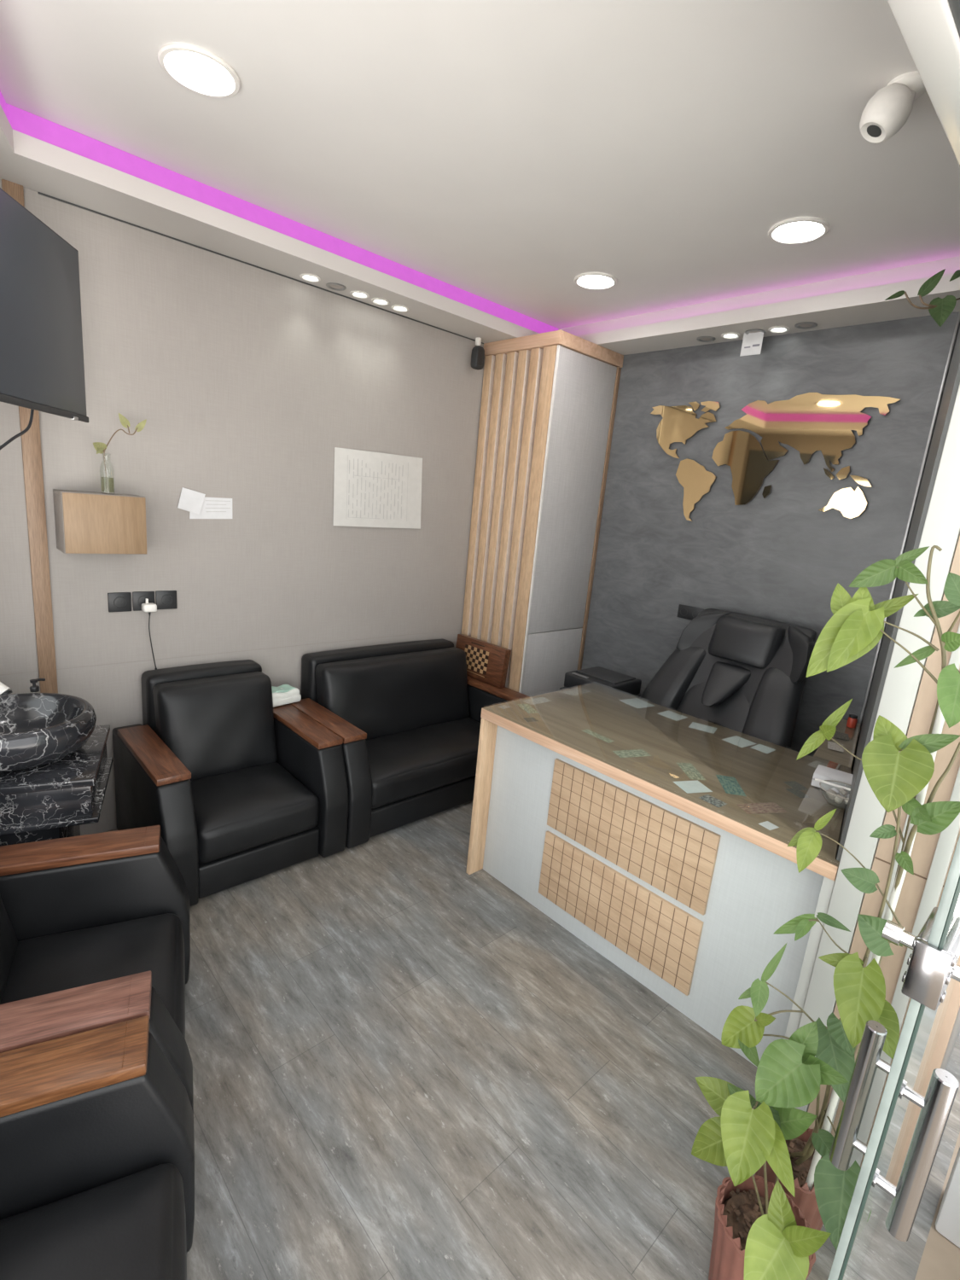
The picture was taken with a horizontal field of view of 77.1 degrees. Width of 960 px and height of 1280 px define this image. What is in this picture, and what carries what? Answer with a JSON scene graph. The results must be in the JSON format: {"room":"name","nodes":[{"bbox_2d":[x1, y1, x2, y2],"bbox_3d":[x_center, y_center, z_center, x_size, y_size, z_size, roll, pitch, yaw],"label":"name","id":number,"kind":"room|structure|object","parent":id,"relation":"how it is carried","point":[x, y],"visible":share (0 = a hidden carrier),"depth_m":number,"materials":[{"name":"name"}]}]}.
{"room":"office","nodes":[
{"label":"office","id":0,"kind":"room"},
{"bbox_2d":[0,179,484,835],"bbox_3d":[-0.784,-0.578,3.233,3.270,2.750,0.120,-7,17,-43],"label":"wall","id":1,"kind":"structure","parent":0,"point":[247,381],"depth_m":2.73,"materials":[{"name":"paint"}]},
{"bbox_2d":[1,179,58,693],"bbox_3d":[-1.706,-0.337,2.330,0.058,2.515,0.012,-7,17,-43],"label":"trim","id":2,"kind":"structure","parent":1,"relation":"attached to","point":[31,441],"depth_m":2.31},
{"bbox_2d":[52,488,147,554],"bbox_3d":[-1.493,-0.462,2.375,0.278,0.227,0.181,-7,17,-43],"label":"wall shelf","id":3,"kind":"object","parent":1,"relation":"attached to","point":[86,522],"visible":1,"depth_m":2.30,"materials":[{"name":"brown wood"}]},
{"bbox_2d":[93,413,146,494],"bbox_3d":[-1.397,-0.721,2.343,0.189,0.307,0.050,-7,17,-43],"label":"plant","id":4,"kind":"object","parent":3,"relation":"on","point":[100,447],"visible":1,"depth_m":2.32,"materials":[{"name":"green plant"}]},
{"bbox_2d":[107,592,131,612],"bbox_3d":[-1.529,-0.160,2.557,0.086,0.083,0.011,-7,17,-43],"label":"wall socket","id":5,"kind":"object","parent":1,"relation":"attached to","point":[118,602],"visible":1,"depth_m":2.55,"materials":[{"name":"black plastic"}]},
{"bbox_2d":[113,596,126,608],"bbox_3d":[-1.525,-0.159,2.553,0.049,0.049,0.001,-7,17,-43],"label":"outlet","id":6,"kind":"object","parent":5,"relation":"attached to","point":[119,602],"depth_m":2.55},
{"bbox_2d":[132,591,154,610],"bbox_3d":[-1.461,-0.169,2.619,0.086,0.083,0.011,-7,17,-43],"label":"wall socket","id":7,"kind":"object","parent":1,"relation":"attached to","point":[138,597],"visible":0.84,"depth_m":2.61,"materials":[{"name":"black plastic"}]},
{"bbox_2d":[141,598,157,669],"bbox_3d":[-1.442,-0.010,2.639,0.058,0.343,0.048,-7,17,-43],"label":"charger","id":8,"kind":"object","parent":1,"relation":"attached to","point":[147,607],"visible":0.96,"depth_m":2.60,"materials":[{"name":"white plastic"}]},
{"bbox_2d":[155,590,177,609],"bbox_3d":[-1.395,-0.178,2.680,0.086,0.083,0.011,-7,17,-43],"label":"wall socket","id":9,"kind":"object","parent":1,"relation":"attached to","point":[165,599],"visible":0.95,"depth_m":2.67,"materials":[{"name":"black plastic"}]},
{"bbox_2d":[160,594,172,605],"bbox_3d":[-1.391,-0.177,2.676,0.049,0.049,0.001,-7,17,-43],"label":"outlet","id":10,"kind":"object","parent":9,"relation":"attached to","point":[165,600],"depth_m":2.68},
{"bbox_2d":[177,487,205,514],"bbox_3d":[-1.271,-0.612,2.655,0.119,0.113,0.005,-7,17,-43],"label":"note","id":11,"kind":"object","parent":1,"relation":"attached to","point":[189,500],"visible":1,"depth_m":2.65,"materials":[{"name":"white paper"}]},
{"bbox_2d":[189,497,232,518],"bbox_3d":[-1.215,-0.595,2.724,0.188,0.102,0.003,-7,17,-43],"label":"note","id":12,"kind":"object","parent":1,"relation":"attached to","point":[212,508],"visible":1,"depth_m":2.73,"materials":[{"name":"white paper"}]},
{"bbox_2d":[205,500,230,511],"bbox_3d":[-1.192,-0.608,2.741,0.112,0.056,0.001,-7,17,-43],"label":"print","id":13,"kind":"object","parent":12,"relation":"attached to","point":[211,505],"depth_m":2.74,"materials":[{"name":"grey"}]},
{"bbox_2d":[0,628,461,674],"bbox_3d":[-0.880,0.020,3.244,2.900,0.002,0.002,-7,17,-43],"label":"trim","id":14,"kind":"structure","parent":1,"relation":"attached to","point":[460,629],"depth_m":2.88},
{"bbox_2d":[37,192,483,343],"bbox_3d":[-0.760,-1.654,2.826,2.140,0.006,0.004,-7,17,-43],"label":"trim","id":15,"kind":"structure","parent":1,"relation":"attached to","point":[39,193],"depth_m":2.55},
{"bbox_2d":[299,273,320,282],"bbox_3d":[-0.762,-1.626,2.706,0.092,0.006,0.092,-7,17,-43],"label":"spotlight","id":16,"kind":"object","parent":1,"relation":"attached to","point":[310,277],"visible":1,"depth_m":2.70,"materials":[{"name":"white plastic"}]},
{"bbox_2d":[325,282,346,290],"bbox_3d":[-0.667,-1.637,2.794,0.092,0.006,0.092,-7,17,-43],"label":"spotlight","id":17,"kind":"object","parent":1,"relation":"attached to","point":[334,286],"visible":1,"depth_m":2.79,"materials":[{"name":"metal"}]},
{"bbox_2d":[349,290,369,298],"bbox_3d":[-0.574,-1.647,2.874,0.092,0.006,0.092,-7,17,-43],"label":"spotlight","id":18,"kind":"object","parent":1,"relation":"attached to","point":[360,294],"visible":1,"depth_m":2.87,"materials":[{"name":"white plastic"}]},
{"bbox_2d":[333,447,422,529],"bbox_3d":[-0.539,-0.817,3.293,0.575,0.403,0.017,-7,17,-43],"label":"poster","id":19,"kind":"object","parent":1,"relation":"attached to","point":[371,489],"visible":1,"depth_m":3.27,"materials":[{"name":"grey paper"}]},
{"bbox_2d":[346,454,408,521],"bbox_3d":[-0.549,-0.818,3.280,0.400,0.329,0.012,-7,17,-43],"label":"print","id":20,"kind":"object","parent":19,"relation":"attached to","point":[377,485],"depth_m":3.27,"materials":[{"name":"grey"}]},
{"bbox_2d":[371,297,389,305],"bbox_3d":[-0.488,-1.657,2.951,0.092,0.006,0.092,-7,17,-43],"label":"spotlight","id":21,"kind":"object","parent":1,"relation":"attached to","point":[375,300],"visible":1,"depth_m":2.95,"materials":[{"name":"white plastic"}]},
{"bbox_2d":[390,304,409,312],"bbox_3d":[-0.402,-1.666,3.028,0.092,0.006,0.092,-7,17,-43],"label":"spotlight","id":22,"kind":"object","parent":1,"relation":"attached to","point":[396,307],"visible":1,"depth_m":3.02,"materials":[{"name":"white plastic"}]},
{"bbox_2d":[471,337,484,370],"bbox_3d":[-0.010,-1.644,3.456,0.072,0.170,0.066,-7,17,-43],"label":"speaker","id":23,"kind":"object","parent":1,"relation":"attached to","point":[478,352],"visible":1,"depth_m":3.44},
{"bbox_2d":[476,347,483,366],"bbox_3d":[0.000,-1.614,3.432,0.044,0.092,0.006,-7,17,-43],"label":"grille","id":24,"kind":"object","parent":23,"relation":"attached to","point":[480,351],"depth_m":3.43,"materials":[{"name":"black plastic"}]},
{"bbox_2d":[0,104,959,354],"bbox_3d":[-0.122,-1.385,1.751,3.863,0.063,2.496,-7,17,-43],"label":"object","id":25,"kind":"structure","parent":1,"relation":"attached to","point":[30,162],"depth_m":2.48,"materials":[{"name":"white paint"}]},
{"bbox_2d":[0,0,959,329],"bbox_3d":[-0.249,-1.522,1.698,4.300,0.060,2.740,-7,17,-43],"label":"ceiling","id":26,"kind":"structure","parent":0,"point":[504,153],"depth_m":1.73,"materials":[{"name":"white paint"}]},
{"bbox_2d":[157,42,240,98],"bbox_3d":[-0.744,-1.510,1.603,0.200,0.010,0.200,-7,17,-43],"label":"recessed light","id":27,"kind":"object","parent":26,"relation":"in","point":[199,70],"visible":1,"depth_m":1.59,"materials":[{"name":"white plastic"}]},
{"bbox_2d":[168,51,231,89],"bbox_3d":[-0.744,-1.512,1.602,0.152,0.004,0.152,-7,17,-43],"label":"diffuser","id":28,"kind":"object","parent":27,"relation":"attached to","point":[194,70],"depth_m":1.60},
{"bbox_2d":[0,90,558,333],"bbox_3d":[0.006,-1.433,1.711,3.286,0.069,2.214,-7,17,-43],"label":"light strip","id":29,"kind":"object","parent":26,"relation":"attached to","point":[20,120],"visible":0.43,"depth_m":2.30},
{"bbox_2d":[573,272,616,290],"bbox_3d":[0.535,-1.662,2.792,0.200,0.010,0.200,-7,17,-43],"label":"recessed light","id":30,"kind":"object","parent":26,"relation":"in","point":[597,281],"visible":1,"depth_m":2.79,"materials":[{"name":"white plastic"}]},
{"bbox_2d":[579,275,611,286],"bbox_3d":[0.535,-1.665,2.791,0.152,0.004,0.152,-7,17,-43],"label":"diffuser","id":31,"kind":"object","parent":30,"relation":"attached to","point":[584,281],"depth_m":2.79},
{"bbox_2d":[768,216,829,244],"bbox_3d":[1.137,-1.461,2.154,0.200,0.010,0.200,-7,17,-43],"label":"recessed light","id":32,"kind":"object","parent":26,"relation":"in","point":[800,229],"visible":1,"depth_m":2.15,"materials":[{"name":"white plastic"}]},
{"bbox_2d":[774,221,822,239],"bbox_3d":[1.137,-1.463,2.153,0.152,0.004,0.152,-7,17,-43],"label":"diffuser","id":33,"kind":"object","parent":32,"relation":"attached to","point":[791,230],"depth_m":2.15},
{"bbox_2d":[859,70,926,143],"bbox_3d":[0.982,-1.257,1.435,0.135,0.116,0.102,3,13,-9],"label":"security camera","id":34,"kind":"object","parent":26,"relation":"attached to","point":[886,113],"visible":0.98,"depth_m":1.40,"materials":[{"name":"white plastic"}]},
{"bbox_2d":[102,800,959,1279],"bbox_3d":[-0.256,1.307,1.550,5.200,0.070,4.200,-7,17,-43],"label":"floor","id":35,"kind":"structure","parent":0,"point":[404,1067],"depth_m":1.68,"materials":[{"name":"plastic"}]},
{"bbox_2d":[0,724,113,846],"bbox_3d":[-1.537,0.701,1.989,0.535,0.680,0.462,-1,14,-26],"label":"washstand","id":36,"kind":"object","parent":35,"relation":"on","point":[51,800],"visible":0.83,"depth_m":1.82,"materials":[{"name":"black stone"}]},
{"bbox_2d":[0,681,12,695],"bbox_3d":[-1.669,0.208,2.076,0.103,0.215,0.048,3,13,-9],"label":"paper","id":37,"kind":"object","parent":36,"relation":"on","point":[4,689],"visible":0.95,"depth_m":2.06,"materials":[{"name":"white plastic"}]},
{"bbox_2d":[29,678,45,692],"bbox_3d":[-1.591,0.220,2.166,0.044,0.167,0.057,11,14,25],"label":"tap","id":38,"kind":"object","parent":36,"relation":"on","point":[34,688],"visible":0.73,"depth_m":2.14,"materials":[{"name":"black metal"}]},
{"bbox_2d":[0,692,96,773],"bbox_3d":[-1.480,0.297,1.924,0.434,0.140,0.434,-7,17,-43],"label":"basin","id":39,"kind":"object","parent":36,"relation":"on","point":[37,730],"visible":1,"depth_m":1.94,"materials":[{"name":"black stone"}]},
{"bbox_2d":[0,724,110,795],"bbox_3d":[-1.510,0.383,1.915,0.530,0.024,0.462,-1,14,-26],"label":"countertop","id":40,"kind":"structure","parent":36,"relation":"on","point":[80,768],"depth_m":1.84,"materials":[{"name":"black stone"}]},
{"bbox_2d":[0,825,193,1113],"bbox_3d":[-1.121,0.817,1.456,0.759,0.736,0.753,-1,14,-26],"label":"armchair","id":41,"kind":"object","parent":35,"relation":"on","point":[95,928],"visible":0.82,"depth_m":1.65,"materials":[{"name":"black leather"}]},
{"bbox_2d":[0,895,17,1001],"bbox_3d":[-1.234,0.697,1.367,0.212,0.426,0.491,-1,14,-26],"label":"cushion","id":42,"kind":"object","parent":41,"relation":"on","point":[8,904],"depth_m":1.55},
{"bbox_2d":[0,913,185,1038],"bbox_3d":[-1.010,0.944,1.545,0.454,0.186,0.509,-1,14,-26],"label":"seat cushion","id":43,"kind":"object","parent":41,"relation":"on","point":[51,954],"depth_m":1.62,"materials":[{"name":"leather"}]},
{"bbox_2d":[0,1015,194,1279],"bbox_3d":[-0.792,0.999,0.793,0.759,0.736,0.753,-1,14,-26],"label":"armchair","id":44,"kind":"object","parent":35,"relation":"on","point":[97,1134],"visible":1,"depth_m":1.08,"materials":[{"name":"black leather"}]},
{"bbox_2d":[0,1163,186,1279],"bbox_3d":[-0.681,1.126,0.882,0.454,0.186,0.509,-1,14,-26],"label":"seat cushion","id":45,"kind":"object","parent":44,"relation":"on","point":[77,1221],"depth_m":1.04,"materials":[{"name":"leather"}]},
{"bbox_2d":[112,659,348,907],"bbox_3d":[-1.097,0.547,2.651,0.753,0.736,0.759,-7,17,-43],"label":"armchair","id":46,"kind":"object","parent":35,"relation":"on","point":[239,788],"visible":1,"depth_m":2.57,"materials":[{"name":"black leather"}]},
{"bbox_2d":[152,671,276,781],"bbox_3d":[-1.179,0.393,2.720,0.491,0.426,0.212,-7,17,-43],"label":"cushion","id":47,"kind":"object","parent":46,"relation":"on","point":[217,724],"depth_m":2.65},
{"bbox_2d":[190,762,319,862],"bbox_3d":[-1.017,0.706,2.584,0.509,0.186,0.454,-7,17,-43],"label":"seat cushion","id":48,"kind":"object","parent":46,"relation":"on","point":[244,809],"depth_m":2.48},
{"bbox_2d":[271,684,301,707],"bbox_3d":[-1.007,0.275,3.012,0.116,0.079,0.196,15,16,37],"label":"pack","id":49,"kind":"object","parent":46,"relation":"on","point":[284,694],"visible":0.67,"depth_m":2.99},
{"bbox_2d":[289,638,529,848],"bbox_3d":[-0.369,0.461,3.323,1.223,0.736,0.759,-7,17,-43],"label":"sofa","id":50,"kind":"object","parent":35,"relation":"on","point":[406,715],"visible":0.72,"depth_m":3.15,"materials":[{"name":"black leather"}]},
{"bbox_2d":[315,646,469,740],"bbox_3d":[-0.452,0.307,3.393,0.961,0.426,0.212,-7,17,-43],"label":"cushion","id":51,"kind":"object","parent":50,"relation":"on","point":[385,693],"depth_m":3.30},
{"bbox_2d":[366,717,480,808],"bbox_3d":[-0.289,0.621,3.257,0.979,0.186,0.454,-7,17,-43],"label":"seat cushion","id":52,"kind":"object","parent":50,"relation":"on","point":[410,763],"depth_m":3.09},
{"bbox_2d":[455,634,511,687],"bbox_3d":[0.003,0.124,3.736,0.065,0.237,0.440,-7,17,-43],"label":"chessboard","id":53,"kind":"object","parent":50,"relation":"on","point":[486,662],"visible":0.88,"depth_m":3.67,"materials":[{"name":"brown wood"}]},
{"bbox_2d":[461,329,623,697],"bbox_3d":[0.321,-0.488,3.821,0.581,2.514,0.591,-7,17,-43],"label":"tall cabinet","id":54,"kind":"object","parent":35,"relation":"on","point":[549,399],"visible":0.66,"depth_m":3.54,"materials":[{"name":"brown wood"}]},
{"bbox_2d":[559,686,641,697],"bbox_3d":[0.624,0.602,3.317,0.340,0.675,0.300,-7,17,-43],"label":"stand","id":55,"kind":"object","parent":35,"relation":"on","point":[561,688],"visible":0.02,"depth_m":3.23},
{"bbox_2d":[564,666,641,695],"bbox_3d":[0.658,0.229,3.232,0.300,0.091,0.295,-7,17,-43],"label":"printer","id":56,"kind":"object","parent":55,"relation":"on","point":[625,683],"visible":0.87,"depth_m":3.19,"materials":[{"name":"black plastic"}]},
{"bbox_2d":[465,681,851,1067],"bbox_3d":[0.713,0.771,2.373,0.776,0.780,1.355,-7,17,-43],"label":"reception desk","id":57,"kind":"object","parent":35,"relation":"on","point":[688,895],"visible":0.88,"depth_m":2.10,"materials":[{"name":"grey laminate"}]},
{"bbox_2d":[517,704,538,713],"bbox_3d":[0.202,0.289,2.549,0.051,0.001,0.114,0,14,-21],"label":"banknote","id":58,"kind":"object","parent":57,"relation":"on","point":[526,707],"visible":1,"depth_m":2.54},
{"bbox_2d":[522,697,551,704],"bbox_3d":[0.251,0.269,2.660,0.127,0.001,0.060,-5,17,-39],"label":"paper","id":59,"kind":"object","parent":57,"relation":"on","point":[540,700],"visible":1,"depth_m":2.66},
{"bbox_2d":[563,689,587,696],"bbox_3d":[0.461,0.245,2.851,0.064,0.001,0.147,17,17,42],"label":"paper","id":60,"kind":"object","parent":57,"relation":"on","point":[573,692],"visible":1,"depth_m":2.83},
{"bbox_2d":[581,728,614,743],"bbox_3d":[0.451,0.367,2.309,0.036,0.001,0.135,-5,16,-39],"label":"banknote","id":61,"kind":"object","parent":57,"relation":"on","point":[588,731],"visible":1,"depth_m":2.31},
{"bbox_2d":[612,749,651,757],"bbox_3d":[0.546,0.408,2.168,0.128,0.001,0.059,1,14,-20],"label":"banknote","id":62,"kind":"object","parent":57,"relation":"on","point":[636,753],"visible":1,"depth_m":2.17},
{"bbox_2d":[657,712,687,721],"bbox_3d":[0.841,0.330,2.632,0.090,0.001,0.099,-6,17,-40],"label":"paper","id":63,"kind":"object","parent":57,"relation":"on","point":[676,718],"visible":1,"depth_m":2.62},
{"bbox_2d":[675,762,705,779],"bbox_3d":[0.721,0.449,2.062,0.055,0.001,0.131,4,13,-4],"label":"banknote","id":64,"kind":"object","parent":57,"relation":"on","point":[689,769],"visible":1,"depth_m":2.06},
{"bbox_2d":[673,779,712,793],"bbox_3d":[0.685,0.472,1.941,0.095,0.001,0.080,1,13,-17],"label":"paper","id":65,"kind":"object","parent":57,"relation":"on","point":[689,787],"visible":1,"depth_m":1.94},
{"bbox_2d":[688,721,717,733],"bbox_3d":[0.930,0.365,2.512,0.101,0.001,0.083,13,15,29],"label":"paper","id":66,"kind":"object","parent":57,"relation":"on","point":[695,725],"visible":1,"depth_m":2.51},
{"bbox_2d":[698,794,727,807],"bbox_3d":[0.717,0.495,1.855,0.049,0.001,0.070,-5,16,-37],"label":"photo card","id":67,"kind":"object","parent":57,"relation":"on","point":[707,798],"visible":1,"depth_m":1.85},
{"bbox_2d":[715,774,746,796],"bbox_3d":[0.824,0.477,1.980,0.063,0.001,0.140,7,13,7],"label":"banknote","id":68,"kind":"object","parent":57,"relation":"on","point":[730,784],"visible":1,"depth_m":1.98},
{"bbox_2d":[721,735,756,747],"bbox_3d":[1.028,0.403,2.389,0.102,0.001,0.088,-4,16,-35],"label":"paper","id":69,"kind":"object","parent":57,"relation":"on","point":[737,741],"visible":1,"depth_m":2.39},
{"bbox_2d":[735,802,787,814],"bbox_3d":[0.859,0.513,1.837,0.141,0.001,0.060,2,13,-14],"label":"banknote","id":70,"kind":"object","parent":57,"relation":"on","point":[751,808],"visible":1,"depth_m":1.84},
{"bbox_2d":[750,744,775,753],"bbox_3d":[1.097,0.421,2.334,0.077,0.001,0.066,-6,17,-40],"label":"paper","id":71,"kind":"object","parent":57,"relation":"on","point":[760,747],"visible":1,"depth_m":2.33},
{"bbox_2d":[758,820,779,830],"bbox_3d":[0.831,0.534,1.733,0.042,0.001,0.038,-2,15,-30],"label":"paper","id":72,"kind":"object","parent":57,"relation":"on","point":[770,826],"visible":1,"depth_m":1.73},
{"bbox_2d":[783,780,808,790],"bbox_3d":[1.061,0.489,2.022,0.051,0.001,0.062,2,13,-16],"label":"banknote","id":73,"kind":"object","parent":57,"relation":"on","point":[794,784],"visible":1,"depth_m":2.02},
{"bbox_2d":[785,788,809,797],"bbox_3d":[1.038,0.499,1.966,0.041,0.001,0.063,1,14,-19],"label":"banknote","id":74,"kind":"object","parent":57,"relation":"on","point":[794,791],"visible":1,"depth_m":1.97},
{"bbox_2d":[808,760,829,767],"bbox_3d":[1.248,0.461,2.221,0.078,0.001,0.049,-6,17,-40],"label":"card","id":75,"kind":"object","parent":57,"relation":"on","point":[814,764],"visible":0.64,"depth_m":2.23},
{"bbox_2d":[810,764,853,794],"bbox_3d":[1.191,0.472,2.014,0.130,0.046,0.100,14,16,35],"label":"notepad","id":76,"kind":"object","parent":57,"relation":"on","point":[822,772],"visible":0.51,"depth_m":2.00,"materials":[{"name":"white paper"}]},
{"bbox_2d":[812,778,850,791],"bbox_3d":[1.122,0.458,1.891,0.142,0.008,0.008,14,16,35],"label":"pen","id":77,"kind":"object","parent":76,"relation":"on","point":[815,779],"visible":0.81,"depth_m":1.90,"materials":[{"name":"white plastic"}]},
{"bbox_2d":[819,779,851,803],"bbox_3d":[1.131,0.492,1.882,0.136,0.054,0.136,-7,17,-43],"label":"bowl","id":78,"kind":"object","parent":57,"relation":"on","point":[823,780],"visible":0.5,"depth_m":1.90,"materials":[{"name":"clear glass"}]},
{"bbox_2d":[640,608,816,749],"bbox_3d":[1.062,0.483,2.885,0.766,1.174,0.808,-5,16,-38],"label":"office chair","id":79,"kind":"object","parent":35,"relation":"on","point":[743,673],"visible":0.48,"depth_m":2.84,"materials":[{"name":"black leather"}]},
{"bbox_2d":[701,661,750,706],"bbox_3d":[1.160,0.211,2.882,0.252,0.192,0.207,-5,16,-38],"label":"cushion","id":80,"kind":"object","parent":79,"relation":"on","point":[724,683],"depth_m":2.85,"materials":[{"name":"black leather"}]},
{"bbox_2d":[691,1021,848,1279],"bbox_3d":[0.561,1.077,1.171,0.222,0.691,0.310,4,13,-4],"label":"potted plant","id":81,"kind":"object","parent":35,"relation":"on","point":[760,1233],"visible":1,"depth_m":1.15,"materials":[{"name":"green plant"}]},
{"bbox_2d":[812,718,860,769],"bbox_3d":[1.474,0.788,2.618,0.129,0.776,0.702,14,15,32],"label":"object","id":82,"kind":"object","parent":35,"relation":"on","point":[844,759],"visible":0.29,"depth_m":2.40,"materials":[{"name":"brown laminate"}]},
{"bbox_2d":[827,740,843,751],"bbox_3d":[1.430,0.428,2.422,0.055,0.001,0.100,12,15,28],"label":"paper","id":83,"kind":"object","parent":82,"relation":"on","point":[834,746],"visible":0.93,"depth_m":2.42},
{"bbox_2d":[833,731,849,740],"bbox_3d":[1.534,0.407,2.558,0.055,0.001,0.100,12,15,28],"label":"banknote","id":84,"kind":"object","parent":82,"relation":"on","point":[837,735],"visible":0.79,"depth_m":2.55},
{"bbox_2d":[846,714,858,727],"bbox_3d":[1.659,0.361,2.684,0.038,0.055,0.038,-7,17,-43],"label":"jar","id":85,"kind":"object","parent":82,"relation":"on","point":[852,722],"visible":1,"depth_m":2.67,"materials":[{"name":"plastic"}]},
{"bbox_2d":[721,545,959,1250],"bbox_3d":[0.712,0.620,1.188,0.290,1.599,0.317,-7,17,-43],"label":"potted plant","id":86,"kind":"object","parent":35,"relation":"on","point":[898,769],"visible":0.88,"depth_m":1.10,"materials":[{"name":"green plant"}]},
{"bbox_2d":[558,256,959,336],"bbox_3d":[-0.116,-1.451,1.736,3.863,0.073,2.496,-7,17,-43],"label":"trim","id":87,"kind":"structure","parent":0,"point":[951,264],"depth_m":2.69,"materials":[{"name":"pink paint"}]},
{"bbox_2d":[581,311,959,764],"bbox_3d":[1.127,-0.454,3.466,0.120,2.750,2.190,-7,17,-43],"label":"wall","id":88,"kind":"structure","parent":0,"point":[777,556],"depth_m":3.02,"materials":[{"name":"grey paint"}]},
{"bbox_2d":[676,604,703,620],"bbox_3d":[1.173,-0.150,3.358,0.011,0.075,0.150,-7,17,-43],"label":"wall socket","id":89,"kind":"object","parent":88,"relation":"attached to","point":[690,613],"visible":0.73,"depth_m":3.36,"materials":[{"name":"black plastic"}]},
{"bbox_2d":[696,336,715,342],"bbox_3d":[1.150,-1.531,3.067,0.092,0.006,0.092,-7,17,-43],"label":"spotlight","id":90,"kind":"object","parent":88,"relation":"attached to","point":[702,339],"visible":1,"depth_m":3.06,"materials":[{"name":"metal"}]},
{"bbox_2d":[721,332,740,338],"bbox_3d":[1.238,-1.502,2.976,0.092,0.006,0.092,-7,17,-43],"label":"spotlight","id":91,"kind":"object","parent":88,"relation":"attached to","point":[726,335],"visible":1,"depth_m":2.97,"materials":[{"name":"white plastic"}]},
{"bbox_2d":[744,329,765,334],"bbox_3d":[1.320,-1.475,2.890,0.092,0.006,0.092,-7,17,-43],"label":"spotlight","id":92,"kind":"object","parent":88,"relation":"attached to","point":[747,332],"visible":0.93,"depth_m":2.87,"materials":[{"name":"metal"}]},
{"bbox_2d":[739,331,763,356],"bbox_3d":[1.312,-1.430,2.907,0.003,0.104,0.098,-7,17,-43],"label":"tag","id":93,"kind":"object","parent":92,"relation":"hanging from","point":[752,342],"visible":1,"depth_m":2.91,"materials":[{"name":"white paper"}]},
{"bbox_2d":[650,392,900,521],"bbox_3d":[1.359,-0.901,3.054,0.020,0.633,1.216,-7,17,-43],"label":"world map","id":94,"kind":"object","parent":88,"relation":"attached to","point":[809,422],"visible":1,"depth_m":2.96,"materials":[{"name":"gold metal"}]},
{"bbox_2d":[768,325,789,332],"bbox_3d":[1.398,-1.451,2.817,0.092,0.006,0.092,-7,17,-43],"label":"spotlight","id":95,"kind":"object","parent":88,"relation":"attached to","point":[776,328],"visible":1,"depth_m":2.81,"materials":[{"name":"white plastic"}]},
{"bbox_2d":[794,321,817,329],"bbox_3d":[1.476,-1.424,2.728,0.092,0.006,0.092,-7,17,-43],"label":"spotlight","id":96,"kind":"object","parent":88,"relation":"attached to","point":[805,325],"visible":1,"depth_m":2.72,"materials":[{"name":"metal"}]},
{"bbox_2d":[794,384,959,1111],"bbox_3d":[1.010,0.006,1.402,0.040,2.750,0.066,-7,17,-43],"label":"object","id":97,"kind":"structure","parent":88,"relation":"attached to","point":[941,528],"depth_m":1.42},
{"bbox_2d":[835,325,959,1070],"bbox_3d":[1.557,-0.076,1.984,1.560,2.750,0.638,-7,17,-43],"label":"door frame","id":98,"kind":"structure","parent":88,"relation":"attached to","point":[952,382],"depth_m":1.59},
{"bbox_2d":[854,311,959,751],"bbox_3d":[1.805,-0.091,2.682,0.010,2.515,0.010,-7,17,-43],"label":"trim","id":99,"kind":"structure","parent":88,"relation":"attached to","point":[958,316],"depth_m":2.55,"materials":[{"name":"metal"}]},
{"bbox_2d":[884,268,959,326],"bbox_3d":[1.382,-1.025,1.744,0.438,0.255,0.082,2,13,-15],"label":"trailing vine","id":100,"kind":"object","parent":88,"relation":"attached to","point":[939,310],"visible":1,"depth_m":1.74,"materials":[{"name":"green plant"}]},
{"bbox_2d":[935,1146,959,1248],"bbox_3d":[1.630,0.274,0.826,0.140,2.604,1.095,-7,17,-43],"label":"wall","id":101,"kind":"structure","parent":0,"point":[947,1223],"depth_m":1.42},
{"bbox_2d":[807,535,959,1186],"bbox_3d":[1.110,0.039,1.298,0.040,2.750,0.226,-7,17,-43],"label":"trim","id":102,"kind":"structure","parent":101,"relation":"attached to","point":[924,846],"depth_m":1.42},
{"bbox_2d":[827,834,959,1279],"bbox_3d":[0.852,0.369,1.026,0.705,2.158,0.125,-7,17,-43],"label":"door","id":103,"kind":"structure","parent":101,"relation":"in","point":[933,972],"depth_m":0.86,"materials":[{"name":"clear glass"}]},
{"bbox_2d":[828,622,959,1167],"bbox_3d":[1.076,0.261,1.324,0.014,2.300,0.159,-7,17,-43],"label":"trim","id":104,"kind":"structure","parent":101,"relation":"attached to","point":[947,839],"depth_m":1.42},
{"bbox_3d":[0.245,-0.971,0.361,2.310,0.530,0.036,-7,17,-43],"label":"wall","id":105,"kind":"structure","parent":0,"visible":0},
{"bbox_2d":[887,0,959,166],"bbox_3d":[0.219,-0.698,0.422,2.316,0.032,0.047,-7,17,-43],"label":"trim","id":106,"kind":"structure","parent":105,"relation":"attached to","point":[928,29],"depth_m":0.74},
{"bbox_2d":[948,0,959,35],"bbox_3d":[0.247,-0.782,0.380,2.316,0.206,0.012,-7,17,-43],"label":"trim","id":107,"kind":"structure","parent":105,"relation":"attached to","point":[954,4],"depth_m":0.69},
{"bbox_3d":[-1.427,-0.119,0.959,0.900,2.750,2.597,-7,17,-43],"label":"wall","id":108,"kind":"structure","parent":0,"visible":0},
{"bbox_2d":[0,187,88,449],"bbox_3d":[-1.519,-0.897,1.719,0.421,0.697,0.730,3,13,-10],"label":"television","id":109,"kind":"object","parent":108,"relation":"attached to","point":[42,368],"visible":1,"depth_m":1.81,"materials":[{"name":"black plastic"}]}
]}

